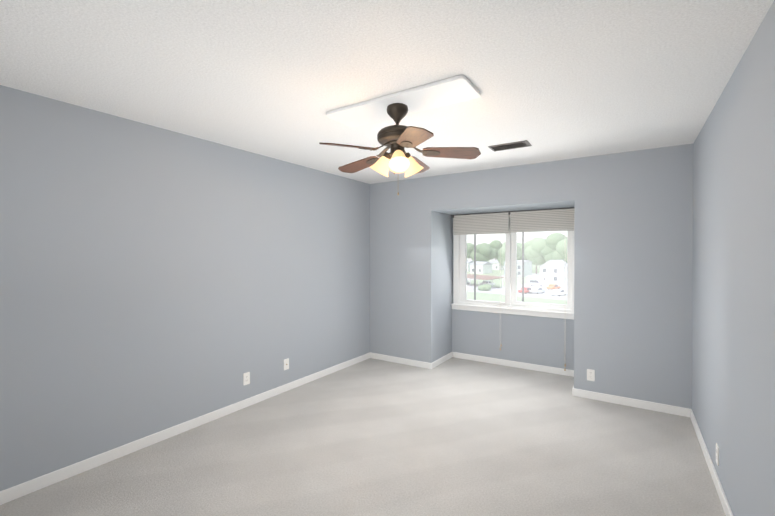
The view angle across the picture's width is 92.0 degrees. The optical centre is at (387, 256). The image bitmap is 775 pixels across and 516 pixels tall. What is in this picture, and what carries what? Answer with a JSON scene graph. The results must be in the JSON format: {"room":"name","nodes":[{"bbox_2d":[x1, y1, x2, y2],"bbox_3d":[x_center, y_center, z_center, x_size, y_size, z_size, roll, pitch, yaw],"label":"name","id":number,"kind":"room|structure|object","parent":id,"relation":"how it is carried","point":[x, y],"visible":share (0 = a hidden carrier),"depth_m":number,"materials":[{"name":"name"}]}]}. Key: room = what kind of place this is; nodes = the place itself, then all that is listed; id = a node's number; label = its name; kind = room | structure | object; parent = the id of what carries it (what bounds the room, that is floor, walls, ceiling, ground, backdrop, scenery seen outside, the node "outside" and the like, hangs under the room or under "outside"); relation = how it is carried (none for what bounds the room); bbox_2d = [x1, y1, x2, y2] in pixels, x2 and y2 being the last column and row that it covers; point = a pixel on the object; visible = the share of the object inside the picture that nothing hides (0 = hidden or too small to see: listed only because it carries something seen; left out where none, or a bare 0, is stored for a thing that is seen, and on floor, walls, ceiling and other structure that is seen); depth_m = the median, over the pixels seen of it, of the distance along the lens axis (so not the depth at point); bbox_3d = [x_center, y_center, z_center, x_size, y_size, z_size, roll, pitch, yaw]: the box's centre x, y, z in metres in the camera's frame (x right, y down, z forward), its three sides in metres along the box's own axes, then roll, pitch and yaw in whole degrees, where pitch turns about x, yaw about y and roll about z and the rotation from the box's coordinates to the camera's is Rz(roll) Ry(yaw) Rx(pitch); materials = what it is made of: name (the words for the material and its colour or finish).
{"room":"empty bedroom","nodes":[
{"label":"empty bedroom","id":0,"kind":"room"},
{"bbox_2d":[0,85,369,490],"bbox_3d":[-1.613,0.214,3.267,0.120,2.440,4.829,0,1,33],"label":"wall","id":1,"kind":"structure","parent":0,"point":[153,279],"depth_m":2.84,"materials":[{"name":"grey paint"}]},
{"bbox_2d":[0,352,370,504],"bbox_3d":[-1.525,1.395,3.290,0.013,0.078,4.709,0,1,33],"label":"baseboard","id":2,"kind":"structure","parent":1,"relation":"attached to","point":[32,485],"depth_m":2.84,"materials":[{"name":"white wood"}]},
{"bbox_2d":[243,372,249,384],"bbox_3d":[-1.344,1.161,3.571,0.007,0.115,0.070,0,1,33],"label":"outlet","id":3,"kind":"object","parent":1,"relation":"attached to","point":[246,378],"visible":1,"depth_m":3.57,"materials":[{"name":"white plastic"}]},
{"bbox_2d":[284,358,288,369],"bbox_3d":[-1.072,1.143,3.981,0.016,0.115,0.070,0,1,33],"label":"wall jack","id":4,"kind":"object","parent":1,"relation":"attached to","point":[286,364],"visible":1,"depth_m":3.98,"materials":[{"name":"white plastic"}]},
{"bbox_2d":[0,357,725,515],"bbox_3d":[0.131,1.489,2.608,3.773,0.100,5.612,0,1,33],"label":"floor","id":5,"kind":"structure","parent":0,"point":[452,436],"depth_m":2.67,"materials":[{"name":"carpet"}]},
{"bbox_2d":[0,0,773,183],"bbox_3d":[0.131,-1.051,2.590,3.773,0.100,5.612,0,1,33],"label":"ceiling","id":6,"kind":"structure","parent":0,"point":[553,80],"depth_m":1.97,"materials":[{"name":"white paint"}]},
{"bbox_2d":[326,75,480,126],"bbox_3d":[0.069,-0.989,2.442,1.020,0.022,0.304,0,1,33],"label":"ceiling panel","id":7,"kind":"object","parent":6,"relation":"attached to","point":[451,90],"visible":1,"depth_m":2.35,"materials":[{"name":"white plastic"}]},
{"bbox_2d":[319,103,480,194],"bbox_3d":[0.056,-0.685,2.467,1.005,0.585,1.009,0,1,33],"label":"fan","id":8,"kind":"object","parent":7,"relation":"hanging from","point":[396,139],"visible":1,"depth_m":2.38,"materials":[{"name":"brown wood"}]},
{"bbox_2d":[488,140,531,151],"bbox_3d":[1.108,-0.998,3.392,0.340,0.018,0.182,0,1,33],"label":"ceiling vent","id":9,"kind":"object","parent":6,"relation":"in","point":[512,145],"visible":1,"depth_m":3.38,"materials":[{"name":"grey metal"}]},
{"bbox_2d":[370,176,452,362],"bbox_3d":[0.316,0.198,5.359,1.072,2.440,0.783,0,1,33],"label":"wall","id":10,"kind":"structure","parent":0,"point":[411,267],"depth_m":4.98,"materials":[{"name":"grey paint"}]},
{"bbox_2d":[370,353,431,368],"bbox_3d":[0.160,1.382,4.995,0.952,0.078,0.013,0,1,33],"label":"baseboard","id":11,"kind":"structure","parent":10,"relation":"attached to","point":[421,364],"depth_m":4.97,"materials":[{"name":"white wood"}]},
{"bbox_2d":[432,352,452,368],"bbox_3d":[0.738,1.382,5.022,0.013,0.078,0.663,0,1,33],"label":"baseboard","id":12,"kind":"structure","parent":10,"relation":"attached to","point":[441,360],"depth_m":5.01,"materials":[{"name":"white wood"}]},
{"bbox_2d":[451,208,569,217],"bbox_3d":[1.571,-0.562,4.804,1.629,0.043,0.024,0,1,33],"label":"brackets","id":13,"kind":"object","parent":10,"relation":"attached to","point":[510,211],"visible":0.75,"depth_m":4.79,"materials":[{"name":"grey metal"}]},
{"bbox_2d":[431,158,574,214],"bbox_3d":[1.417,-0.800,4.564,1.633,0.432,0.663,0,1,33],"label":"wall","id":14,"kind":"structure","parent":0,"point":[543,185],"depth_m":4.25,"materials":[{"name":"grey paint"}]},
{"bbox_2d":[452,303,573,369],"bbox_3d":[1.630,1.041,4.906,1.633,0.760,0.120,0,1,33],"label":"wall","id":15,"kind":"structure","parent":0,"point":[537,340],"depth_m":4.82,"materials":[{"name":"grey paint"}]},
{"bbox_2d":[451,304,573,319],"bbox_3d":[1.586,0.701,4.836,1.631,0.078,0.048,0,1,33],"label":"window sill","id":16,"kind":"structure","parent":15,"relation":"attached to","point":[540,313],"depth_m":4.80,"materials":[{"name":"white wood"}]},
{"bbox_2d":[453,352,573,376],"bbox_3d":[1.594,1.383,4.853,1.607,0.078,0.013,0,1,33],"label":"baseboard","id":17,"kind":"structure","parent":15,"relation":"attached to","point":[542,368],"depth_m":4.81,"materials":[{"name":"white wood"}]},
{"bbox_2d":[453,214,573,312],"bbox_3d":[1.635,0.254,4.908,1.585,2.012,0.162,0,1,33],"label":"window","id":18,"kind":"structure","parent":15,"relation":"in","point":[460,269],"depth_m":4.88,"materials":[{"name":"white plastic"}]},
{"bbox_2d":[453,212,508,234],"bbox_3d":[1.243,-0.441,5.034,0.777,0.272,0.038,0,1,33],"label":"window blinds","id":19,"kind":"object","parent":18,"relation":"attached to","point":[488,223],"visible":0.96,"depth_m":5.01,"materials":[{"name":"white plastic"}]},
{"bbox_2d":[510,208,574,231],"bbox_3d":[1.911,-0.443,4.599,0.789,0.260,0.038,0,1,33],"label":"window blinds","id":20,"kind":"object","parent":18,"relation":"attached to","point":[544,220],"visible":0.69,"depth_m":4.59,"materials":[{"name":"white plastic"}]},
{"bbox_2d":[564,240,565,370],"bbox_3d":[2.109,0.517,4.443,0.022,1.678,0.020,0,1,33],"label":"blind cord","id":21,"kind":"object","parent":20,"relation":"hanging from","point":[565,302],"visible":1,"depth_m":4.44,"materials":[{"name":"white fabric"}]},
{"bbox_2d":[574,144,692,408],"bbox_3d":[2.582,0.209,3.885,1.068,2.440,0.783,0,1,33],"label":"wall","id":22,"kind":"structure","parent":0,"point":[633,252],"depth_m":3.56,"materials":[{"name":"grey paint"}]},
{"bbox_2d":[587,369,594,380],"bbox_3d":[2.047,1.190,3.769,0.070,0.115,0.007,0,1,33],"label":"outlet","id":23,"kind":"object","parent":22,"relation":"attached to","point":[590,374],"visible":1,"depth_m":3.77,"materials":[{"name":"white plastic"}]},
{"bbox_2d":[572,388,689,416],"bbox_3d":[2.303,1.392,3.600,0.948,0.078,0.013,0,1,33],"label":"baseboard","id":24,"kind":"structure","parent":22,"relation":"attached to","point":[654,406],"depth_m":3.57,"materials":[{"name":"white wood"}]},
{"bbox_2d":[692,0,774,515],"bbox_3d":[1.449,0.228,1.275,0.120,2.440,4.829,0,1,33],"label":"wall","id":25,"kind":"structure","parent":0,"point":[733,348],"depth_m":1.89,"materials":[{"name":"grey paint"}]},
{"bbox_2d":[690,409,732,515],"bbox_3d":[1.426,1.409,1.370,0.013,0.078,4.709,0,1,33],"label":"baseboard","id":26,"kind":"structure","parent":25,"relation":"attached to","point":[721,494],"depth_m":2.43,"materials":[{"name":"white wood"}]},
{"bbox_2d":[716,443,718,465],"bbox_3d":[2.061,1.236,2.340,0.007,0.115,0.070,0,1,33],"label":"outlet","id":27,"kind":"object","parent":25,"relation":"attached to","point":[717,454],"visible":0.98,"depth_m":2.32,"materials":[{"name":"white plastic"}]},
{"label":"outside","id":28,"kind":"structure","parent":0,"visible":0},
{"bbox_2d":[467,261,566,304],"bbox_3d":[65.155,8.202,189.024,599.998,0.300,599.998,0,1,-43],"label":"ground","id":29,"kind":"structure","parent":28,"point":[501,297],"depth_m":89.92,"materials":[{"name":"green plant"}]},
{"bbox_2d":[467,260,473,270],"bbox_3d":[43.548,4.872,209.153,8.700,6.000,9.700,0,1,41],"label":"house","id":30,"kind":"structure","parent":29,"relation":"on","point":[468,263],"depth_m":204.53,"materials":[{"name":"white"}]},
{"bbox_2d":[467,243,473,257],"bbox_3d":[59.486,-1.654,281.411,13.170,18.036,12.373,0,1,33],"label":"tree","id":31,"kind":"object","parent":29,"relation":"on","point":[471,247],"depth_m":276.61,"materials":[{"name":"green plant"}]},
{"bbox_2d":[470,249,488,261],"bbox_3d":[68.791,-0.985,279.035,17.491,16.734,14.376,0,1,33],"label":"tree","id":32,"kind":"object","parent":29,"relation":"on","point":[471,254],"depth_m":275.26,"materials":[{"name":"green plant"}]},
{"bbox_2d":[478,284,490,290],"bbox_3d":[25.231,8.023,97.141,3.935,2.036,3.067,0,1,33],"label":"bush","id":33,"kind":"object","parent":29,"relation":"on","point":[484,288],"depth_m":96.03,"materials":[{"name":"green plant"}]},
{"bbox_2d":[476,243,495,261],"bbox_3d":[64.027,-0.747,244.366,12.634,16.772,14.390,0,1,33],"label":"tree","id":34,"kind":"object","parent":29,"relation":"on","point":[489,251],"depth_m":240.36,"materials":[{"name":"green plant"}]},
{"bbox_2d":[489,240,501,259],"bbox_3d":[78.317,-2.265,270.110,14.944,19.426,17.598,0,1,33],"label":"tree","id":35,"kind":"object","parent":29,"relation":"on","point":[495,247],"depth_m":262.51,"materials":[{"name":"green plant"}]},
{"bbox_2d":[490,260,503,269],"bbox_3d":[66.323,4.957,224.566,9.700,5.600,8.200,0,1,-40],"label":"house","id":36,"kind":"structure","parent":29,"relation":"on","point":[496,263],"depth_m":221.02,"materials":[{"name":"white"}]},
{"bbox_2d":[498,245,521,265],"bbox_3d":[66.133,0.334,203.807,13.364,15.215,12.895,0,1,33],"label":"tree","id":37,"kind":"object","parent":29,"relation":"on","point":[503,251],"depth_m":200.10,"materials":[{"name":"green plant"}]},
{"bbox_2d":[467,273,566,299],"bbox_3d":[51.121,8.450,133.481,87.001,0.030,117.159,0,1,33],"label":"car park","id":38,"kind":"structure","parent":29,"relation":"on","point":[502,289],"depth_m":94.43,"materials":[{"name":"grey asphalt"}]},
{"bbox_2d":[469,261,491,273],"bbox_3d":[46.295,5.152,184.932,7.700,5.800,9.700,0,1,44],"label":"house","id":39,"kind":"structure","parent":38,"relation":"on","point":[482,270],"depth_m":181.74,"materials":[{"name":"white"}]},
{"bbox_2d":[467,274,504,285],"bbox_3d":[25.002,7.068,115.597,6.400,3.000,25.200,0,0,-26],"label":"carport","id":40,"kind":"object","parent":38,"relation":"on","point":[481,276],"depth_m":108.85,"materials":[{"name":"white"}]},
{"bbox_2d":[479,281,494,284],"bbox_3d":[29.841,7.900,112.060,4.600,1.372,1.800,0,0,-26],"label":"car","id":41,"kind":"object","parent":38,"relation":"on","point":[483,282],"depth_m":111.35,"materials":[{"name":"white"}]},
{"bbox_2d":[504,260,531,276],"bbox_3d":[55.281,4.798,158.553,9.200,6.900,9.700,0,1,41],"label":"house","id":42,"kind":"structure","parent":38,"relation":"on","point":[526,268],"depth_m":154.51,"materials":[{"name":"grey"}]},
{"bbox_2d":[519,287,530,293],"bbox_3d":[33.721,8.058,90.907,4.600,1.372,1.800,0,1,-39],"label":"pickup","id":43,"kind":"object","parent":38,"relation":"on","point":[528,288],"depth_m":89.85,"materials":[{"name":"red metal"}]},
{"bbox_2d":[529,287,544,293],"bbox_3d":[36.247,8.060,90.564,4.600,1.372,1.800,0,1,-42],"label":"car","id":44,"kind":"object","parent":38,"relation":"on","point":[532,290],"depth_m":89.54,"materials":[{"name":"white metal"}]},
{"bbox_2d":[529,280,545,285],"bbox_3d":[44.466,7.723,110.999,4.600,1.742,1.800,0,1,44],"label":"suv","id":45,"kind":"object","parent":38,"relation":"on","point":[536,282],"depth_m":110.50,"materials":[{"name":"white metal"}]},
{"bbox_2d":[526,275,553,283],"bbox_3d":[47.626,7.259,116.781,5.600,2.600,6.400,0,1,-43],"label":"carport","id":46,"kind":"object","parent":38,"relation":"on","point":[535,276],"depth_m":115.92,"materials":[{"name":"white"}]},
{"bbox_2d":[539,260,566,283],"bbox_3d":[55.994,4.752,124.453,9.700,7.500,7.300,0,1,-43],"label":"house","id":47,"kind":"structure","parent":38,"relation":"on","point":[550,268],"depth_m":121.04,"materials":[{"name":"white"}]},
{"bbox_2d":[546,284,560,289],"bbox_3d":[44.348,7.990,99.933,4.600,1.372,1.800,0,1,-42],"label":"car","id":48,"kind":"object","parent":38,"relation":"on","point":[557,286],"depth_m":99.19,"materials":[{"name":"orange metal"}]},
{"bbox_2d":[550,289,563,295],"bbox_3d":[39.102,8.099,85.347,4.600,1.372,1.800,0,1,-39],"label":"car","id":49,"kind":"object","parent":38,"relation":"on","point":[557,292],"depth_m":84.36,"materials":[{"name":"white"}]},
{"bbox_2d":[524,237,546,273],"bbox_3d":[71.655,-0.663,178.716,13.678,17.583,13.356,0,1,33],"label":"tree","id":50,"kind":"object","parent":29,"relation":"on","point":[539,247],"depth_m":175.29,"materials":[{"name":"green plant"}]},
{"bbox_2d":[541,233,566,262],"bbox_3d":[77.460,-1.428,170.968,13.982,19.228,13.860,0,1,33],"label":"tree","id":51,"kind":"object","parent":29,"relation":"on","point":[543,251],"depth_m":167.83,"materials":[{"name":"green plant"}]},
{"bbox_2d":[556,239,566,261],"bbox_3d":[82.632,-0.557,164.056,15.355,17.590,14.375,0,1,33],"label":"tree","id":52,"kind":"object","parent":29,"relation":"on","point":[559,250],"depth_m":161.75,"materials":[{"name":"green plant"}]}
]}

